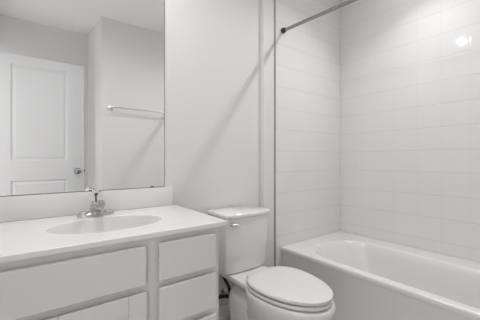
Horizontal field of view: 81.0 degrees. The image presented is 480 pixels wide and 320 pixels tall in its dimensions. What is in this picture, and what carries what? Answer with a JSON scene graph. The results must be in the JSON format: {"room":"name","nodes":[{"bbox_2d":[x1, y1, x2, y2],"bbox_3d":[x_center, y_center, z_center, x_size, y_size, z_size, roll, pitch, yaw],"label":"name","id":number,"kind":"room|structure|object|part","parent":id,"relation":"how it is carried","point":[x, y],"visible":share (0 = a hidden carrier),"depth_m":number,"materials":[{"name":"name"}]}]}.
{"room":"bathroom","nodes":[
{"label":"bathroom","id":0,"kind":"room"},
{"bbox_2d":[1,0,273,306],"bbox_3d":[-0.181,-0.230,1.837,2.664,2.540,0.130,0,0,-37],"label":"wall","id":1,"kind":"structure","parent":0,"point":[219,54],"depth_m":1.83,"materials":[{"name":"white paint"}]},
{"bbox_2d":[0,0,164,196],"bbox_3d":[-0.815,-0.464,1.308,0.965,1.232,0.008,0,0,-37],"label":"wall mirror","id":2,"kind":"object","parent":1,"relation":"attached to","point":[82,82],"visible":1,"depth_m":1.35,"materials":[{"name":"silver mirror"}]},
{"bbox_2d":[0,187,172,222],"bbox_3d":[-0.801,0.206,1.311,1.035,0.105,0.019,0,0,-37],"label":"backsplash","id":3,"kind":"structure","parent":1,"relation":"attached to","point":[24,207],"depth_m":1.31,"materials":[{"name":"white stone"}]},
{"bbox_2d":[218,304,229,319],"bbox_3d":[-0.120,0.998,1.830,0.684,0.085,0.012,0,0,-37],"label":"baseboard","id":4,"kind":"structure","parent":1,"relation":"attached to","point":[223,311],"depth_m":1.83,"materials":[{"name":"white paint"}]},
{"bbox_2d":[218,277,230,298],"bbox_3d":[-0.129,0.782,1.764,0.196,0.232,0.109,0,0,-37],"label":"supply valve","id":5,"kind":"object","parent":1,"relation":"attached to","point":[224,292],"visible":0.43,"depth_m":1.77,"materials":[{"name":"silver metal"}]},
{"bbox_2d":[274,0,275,265],"bbox_3d":[0.260,-0.274,2.083,0.004,2.448,0.009,0,0,-37],"label":"trim","id":6,"kind":"structure","parent":1,"relation":"attached to","point":[274,0],"depth_m":2.08,"materials":[{"name":"grey tile"}]},
{"bbox_2d":[276,0,339,265],"bbox_3d":[0.594,-0.230,2.334,0.827,2.539,0.010,0,0,-37],"label":"tiled wall","id":7,"kind":"structure","parent":1,"relation":"attached to","point":[308,53],"depth_m":2.30,"materials":[{"name":"tile"}]},
{"bbox_2d":[276,0,276,265],"bbox_3d":[0.267,-0.230,2.086,0.010,2.537,0.011,0,0,-37],"label":"trim","id":8,"kind":"structure","parent":7,"relation":"attached to","point":[276,0],"depth_m":2.08,"materials":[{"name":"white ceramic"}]},
{"bbox_2d":[281,0,357,33],"bbox_3d":[0.807,-0.956,1.534,0.042,0.083,1.527,0,0,-39],"label":"shower curtain rod","id":9,"kind":"object","parent":7,"relation":"attached to","point":[285,29],"visible":1,"depth_m":1.87,"materials":[{"name":"silver metal"}]},
{"bbox_2d":[340,0,479,262],"bbox_3d":[1.384,-0.230,1.966,0.010,2.539,1.530,0,0,-37],"label":"tiled wall","id":10,"kind":"structure","parent":0,"point":[410,69],"depth_m":2.09,"materials":[{"name":"tile"}]},
{"bbox_3d":[0.410,1.090,0.804,3.164,0.100,2.490,0,0,-37],"label":"floor","id":11,"kind":"structure","parent":0,"visible":0},
{"bbox_2d":[0,227,217,319],"bbox_3d":[-0.648,0.659,1.093,1.014,0.763,0.548,0,0,-37],"label":"vanity cabinet","id":12,"kind":"object","parent":11,"relation":"on","point":[173,276],"visible":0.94,"depth_m":0.94,"materials":[{"name":"white paint"}]},
{"bbox_3d":[-0.464,0.689,0.902,0.324,0.446,0.021,0,0,-37],"label":"cabinet door","id":13,"kind":"part","parent":12,"relation":"part of","materials":[{"name":"white paint"}]},
{"bbox_2d":[0,204,227,262],"bbox_3d":[-0.636,0.339,1.103,1.048,0.160,0.552,0,0,-37],"label":"countertop","id":14,"kind":"structure","parent":12,"relation":"on","point":[32,238],"depth_m":1.09,"materials":[{"name":"white stone"}]},
{"bbox_2d":[77,190,113,217],"bbox_3d":[-0.644,0.201,1.275,0.158,0.122,0.158,0,0,-37],"label":"faucet","id":15,"kind":"object","parent":14,"relation":"on","point":[97,204],"visible":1,"depth_m":1.29,"materials":[{"name":"silver metal"}]},
{"bbox_3d":[-0.671,0.246,1.310,0.158,0.025,0.056,0,0,-37],"label":"plate","id":16,"kind":"part","parent":15,"relation":"part of","materials":[{"name":"silver metal"}]},
{"bbox_3d":[-0.674,0.171,1.315,0.058,0.062,0.058,0,0,-37],"label":"knob","id":17,"kind":"part","parent":15,"relation":"part of","materials":[{"name":"silver metal"}]},
{"bbox_3d":[-0.641,0.218,1.270,0.053,0.087,0.148,0,0,-37],"label":"spout","id":18,"kind":"part","parent":15,"relation":"part of","materials":[{"name":"silver metal"}]},
{"bbox_2d":[47,216,160,233],"bbox_3d":[-0.537,0.341,1.152,0.429,0.156,0.296,0,0,-37],"label":"sink basin","id":19,"kind":"object","parent":14,"relation":"in","point":[103,224],"depth_m":1.25,"materials":[{"name":"white ceramic"}]},
{"bbox_3d":[-0.200,0.539,1.101,0.246,0.147,0.021,0,0,-37],"label":"drawer","id":20,"kind":"part","parent":12,"relation":"part of","materials":[{"name":"white paint"}]},
{"bbox_3d":[-0.200,0.373,1.101,0.246,0.142,0.021,0,0,-37],"label":"drawer","id":21,"kind":"part","parent":12,"relation":"part of","materials":[{"name":"white paint"}]},
{"bbox_3d":[-0.200,0.707,1.101,0.246,0.140,0.021,0,0,-37],"label":"drawer","id":22,"kind":"part","parent":12,"relation":"part of","materials":[{"name":"white paint"}]},
{"bbox_2d":[207,205,334,319],"bbox_3d":[0.165,0.676,1.545,0.360,0.728,0.777,0,0,-37],"label":"toilet","id":23,"kind":"object","parent":11,"relation":"on","point":[257,292],"visible":0.98,"depth_m":1.56,"materials":[{"name":"white ceramic"}]},
{"bbox_3d":[-0.025,0.374,1.615,0.055,0.029,0.032,0,0,-37],"label":"flush lever","id":24,"kind":"part","parent":23,"relation":"part of","materials":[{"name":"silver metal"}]},
{"bbox_3d":[-0.002,0.327,1.762,0.348,0.030,0.230,0,0,-37],"label":"tank lid","id":25,"kind":"part","parent":23,"relation":"part of","materials":[{"name":"white ceramic"}]},
{"bbox_3d":[-0.004,0.506,1.765,0.326,0.328,0.208,0,0,-37],"label":"tank","id":26,"kind":"part","parent":23,"relation":"part of","materials":[{"name":"white ceramic"}]},
{"bbox_3d":[0.255,0.659,1.427,0.356,0.023,0.446,0,0,-37],"label":"seat","id":27,"kind":"part","parent":23,"relation":"part of","materials":[{"name":"white plastic"}]},
{"bbox_3d":[0.256,0.633,1.425,0.356,0.030,0.452,0,0,-37],"label":"seat lid","id":28,"kind":"part","parent":23,"relation":"part of","materials":[{"name":"white plastic"}]},
{"bbox_2d":[281,231,479,319],"bbox_3d":[1.073,0.845,1.734,0.764,0.390,1.523,0,0,-37],"label":"bathtub","id":29,"kind":"object","parent":11,"relation":"on","point":[368,278],"visible":0.96,"depth_m":1.75,"materials":[{"name":"white ceramic"}]}
]}

